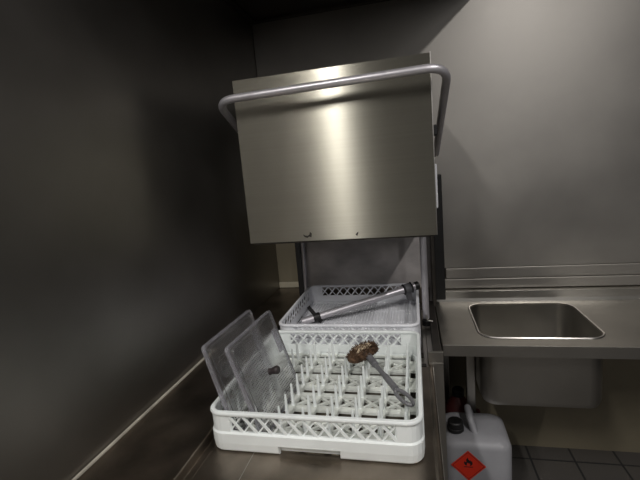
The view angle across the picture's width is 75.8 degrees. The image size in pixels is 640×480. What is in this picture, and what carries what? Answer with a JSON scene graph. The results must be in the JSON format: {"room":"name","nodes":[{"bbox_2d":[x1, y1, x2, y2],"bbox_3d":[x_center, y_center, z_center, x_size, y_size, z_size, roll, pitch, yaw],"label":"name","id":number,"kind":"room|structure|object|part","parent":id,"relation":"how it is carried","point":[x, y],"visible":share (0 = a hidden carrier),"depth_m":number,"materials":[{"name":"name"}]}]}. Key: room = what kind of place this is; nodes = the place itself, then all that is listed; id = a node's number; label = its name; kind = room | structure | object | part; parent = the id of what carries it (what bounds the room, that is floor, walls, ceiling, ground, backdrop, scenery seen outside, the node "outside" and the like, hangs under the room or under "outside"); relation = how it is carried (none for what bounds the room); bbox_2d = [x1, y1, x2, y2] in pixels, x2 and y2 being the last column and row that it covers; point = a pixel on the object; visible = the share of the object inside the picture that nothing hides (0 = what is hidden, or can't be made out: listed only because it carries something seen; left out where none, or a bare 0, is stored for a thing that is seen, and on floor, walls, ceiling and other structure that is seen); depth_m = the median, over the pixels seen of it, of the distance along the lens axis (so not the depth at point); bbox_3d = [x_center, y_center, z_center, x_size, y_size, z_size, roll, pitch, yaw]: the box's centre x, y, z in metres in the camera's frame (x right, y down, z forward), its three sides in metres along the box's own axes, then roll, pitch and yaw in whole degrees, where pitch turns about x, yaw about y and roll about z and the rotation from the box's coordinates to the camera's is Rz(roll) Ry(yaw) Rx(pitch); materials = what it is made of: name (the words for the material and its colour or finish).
{"room":"commercial kitchen","nodes":[
{"label":"commercial kitchen","id":0,"kind":"room"},
{"bbox_2d":[0,0,279,479],"bbox_3d":[-0.948,0.190,-0.588,0.100,2.960,6.000,-3,10,13],"label":"wall","id":1,"kind":"structure","parent":0,"point":[126,248],"depth_m":1.03,"materials":[{"name":"metal"}]},
{"bbox_2d":[276,243,639,452],"bbox_3d":[1.027,-0.397,1.931,2.650,2.960,0.100,-3,10,13],"label":"wall","id":2,"kind":"structure","parent":0,"point":[614,424],"depth_m":2.07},
{"bbox_2d":[279,281,298,287],"bbox_3d":[-0.127,0.243,2.250,0.199,0.031,0.014,-3,10,13],"label":"trim","id":3,"kind":"structure","parent":2,"relation":"attached to","point":[281,284],"depth_m":2.25,"materials":[{"name":"beige"}]},
{"bbox_2d":[252,0,639,267],"bbox_3d":[0.974,-0.861,1.796,2.649,1.994,0.016,-3,10,13],"label":"wall panel","id":4,"kind":"object","parent":2,"relation":"attached to","point":[538,160],"visible":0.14,"depth_m":1.87,"materials":[{"name":"metal"}]},
{"bbox_2d":[445,262,639,278],"bbox_3d":[1.489,0.126,1.860,1.768,0.052,0.022,-3,10,13],"label":"trim","id":5,"kind":"structure","parent":2,"relation":"attached to","point":[607,268],"depth_m":1.95,"materials":[{"name":"metal"}]},
{"bbox_2d":[445,274,639,288],"bbox_3d":[1.477,0.177,1.868,1.800,0.048,0.030,-3,10,13],"label":"trim","id":6,"kind":"structure","parent":2,"relation":"attached to","point":[625,279],"depth_m":1.95,"materials":[{"name":"metal"}]},
{"bbox_2d":[511,445,639,479],"bbox_3d":[0.470,1.633,-0.641,2.750,0.100,6.000,-3,10,13],"label":"floor","id":7,"kind":"structure","parent":0,"point":[528,462],"depth_m":1.98,"materials":[{"name":"tile"}]},
{"bbox_2d":[72,288,444,479],"bbox_3d":[0.008,0.827,1.430,0.780,0.887,1.706,-3,10,13],"label":"countertop","id":8,"kind":"structure","parent":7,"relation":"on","point":[173,439],"depth_m":0.96,"materials":[{"name":"metal"}]},
{"bbox_2d":[210,330,424,463],"bbox_3d":[0.030,0.397,1.157,0.500,0.100,0.500,-3,10,13],"label":"rack","id":9,"kind":"object","parent":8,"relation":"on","point":[407,446],"visible":0.75,"depth_m":1.03,"materials":[{"name":"white plastic"}]},
{"bbox_2d":[201,310,254,430],"bbox_3d":[-0.202,0.339,1.093,0.072,0.234,0.262,-2,10,15],"label":"lid","id":10,"kind":"object","parent":9,"relation":"in","point":[231,397],"visible":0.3,"depth_m":1.00,"materials":[{"name":"white"}]},
{"bbox_2d":[225,311,298,431],"bbox_3d":[-0.140,0.337,1.079,0.081,0.232,0.262,-2,10,16],"label":"lid","id":11,"kind":"object","parent":9,"relation":"in","point":[261,365],"visible":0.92,"depth_m":1.04,"materials":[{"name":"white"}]},
{"bbox_3d":[-0.119,0.337,1.065,0.031,0.026,0.022,-2,10,16],"label":"knob","id":12,"kind":"part","parent":11,"relation":"part of","materials":[{"name":"brown plastic"}]},
{"bbox_2d":[346,340,414,406],"bbox_3d":[0.141,0.341,1.080,0.109,0.054,0.324,-6,9,-8],"label":"brush","id":13,"kind":"object","parent":9,"relation":"on","point":[364,351],"visible":1,"depth_m":1.16,"materials":[{"name":"grey plastic"}]},
{"bbox_3d":[0.170,0.353,1.057,0.033,0.022,0.269,-8,10,-15],"label":"handle","id":14,"kind":"part","parent":13,"relation":"part of","materials":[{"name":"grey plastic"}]},
{"bbox_2d":[218,51,450,479],"bbox_3d":[0.165,0.276,1.687,0.714,1.859,0.780,-3,10,13],"label":"dishwasher","id":15,"kind":"object","parent":7,"relation":"on","point":[338,162],"visible":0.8,"depth_m":1.30,"materials":[{"name":"metal"}]},
{"bbox_3d":[-0.099,-0.172,1.926,0.025,0.990,0.019,-3,10,13],"label":"guide rail","id":16,"kind":"part","parent":15,"relation":"part of","materials":[{"name":"silver metal"}]},
{"bbox_3d":[0.066,-0.383,1.408,0.710,0.246,0.436,-3,10,13],"label":"bow handle","id":17,"kind":"part","parent":15,"relation":"part of","materials":[{"name":"silver metal"}]},
{"bbox_2d":[232,51,437,244],"bbox_3d":[0.101,-0.311,1.561,0.616,0.540,0.561,-3,10,13],"label":"hood","id":18,"kind":"object","parent":15,"relation":"attached to","point":[356,161],"depth_m":1.29,"materials":[{"name":"metal"}]},
{"bbox_2d":[279,283,420,344],"bbox_3d":[0.145,0.295,1.656,0.500,0.100,0.500,-3,10,13],"label":"rack","id":19,"kind":"object","parent":15,"relation":"in","point":[397,312],"visible":0.62,"depth_m":1.71,"materials":[{"name":"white plastic"}]},
{"bbox_2d":[301,281,419,323],"bbox_3d":[0.172,0.259,1.700,0.511,0.118,0.048,-7,10,-9],"label":"tube","id":20,"kind":"object","parent":19,"relation":"in","point":[407,289],"visible":1,"depth_m":1.69,"materials":[{"name":"silver metal"}]},
{"bbox_3d":[0.185,-0.196,1.890,0.601,1.000,0.015,-3,10,13],"label":"panel","id":21,"kind":"part","parent":15,"relation":"part of","materials":[{"name":"metal"}]},
{"bbox_3d":[0.382,-0.136,1.552,0.025,0.902,0.025,-3,10,13],"label":"guide rail","id":22,"kind":"part","parent":15,"relation":"part of","materials":[{"name":"silver metal"}]},
{"bbox_3d":[0.396,0.770,1.352,0.045,0.800,0.003,-3,10,13],"label":"corner panel","id":23,"kind":"part","parent":15,"relation":"part of","materials":[{"name":"silver metal"}]},
{"bbox_2d":[445,386,479,413],"bbox_3d":[0.681,0.910,1.970,0.156,0.433,0.128,-3,10,13],"label":"bottle","id":24,"kind":"object","parent":7,"relation":"on","point":[456,402],"visible":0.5,"depth_m":1.92,"materials":[{"name":"red plastic"}]},
{"bbox_2d":[445,404,511,479],"bbox_3d":[0.652,0.935,1.727,0.254,0.468,0.231,-3,10,13],"label":"jerrycan","id":25,"kind":"object","parent":7,"relation":"on","point":[479,447],"visible":0.98,"depth_m":1.62,"materials":[{"name":"white plastic"}]},
{"bbox_3d":[0.627,0.737,1.715,0.042,0.070,0.156,-3,10,13],"label":"carry handle","id":26,"kind":"part","parent":25,"relation":"part of","materials":[{"name":"white plastic"}]},
{"bbox_2d":[436,286,639,412],"bbox_3d":[1.116,0.694,1.743,1.193,0.859,0.549,-3,10,13],"label":"sink","id":27,"kind":"object","parent":7,"relation":"on","point":[543,347],"depth_m":1.62,"materials":[{"name":"silver metal"}]},
{"bbox_3d":[0.630,0.711,2.065,0.036,0.802,0.036,-3,10,13],"label":"leg","id":28,"kind":"part","parent":27,"relation":"part of","materials":[{"name":"silver metal"}]},
{"bbox_3d":[0.675,0.745,1.836,0.036,0.802,0.036,-3,10,13],"label":"leg","id":29,"kind":"part","parent":27,"relation":"part of","materials":[{"name":"silver metal"}]},
{"bbox_2d":[468,302,605,407],"bbox_3d":[0.888,0.473,1.747,0.450,0.296,0.405,-3,10,13],"label":"basin","id":30,"kind":"object","parent":27,"relation":"in","point":[520,381],"depth_m":1.60,"materials":[{"name":"silver metal"}]},
{"bbox_2d":[437,300,639,346],"bbox_3d":[1.089,0.327,1.659,1.173,0.006,0.504,-3,10,13],"label":"countertop","id":31,"kind":"structure","parent":27,"relation":"on","point":[619,320],"depth_m":1.64,"materials":[{"name":"silver metal"}]}
]}

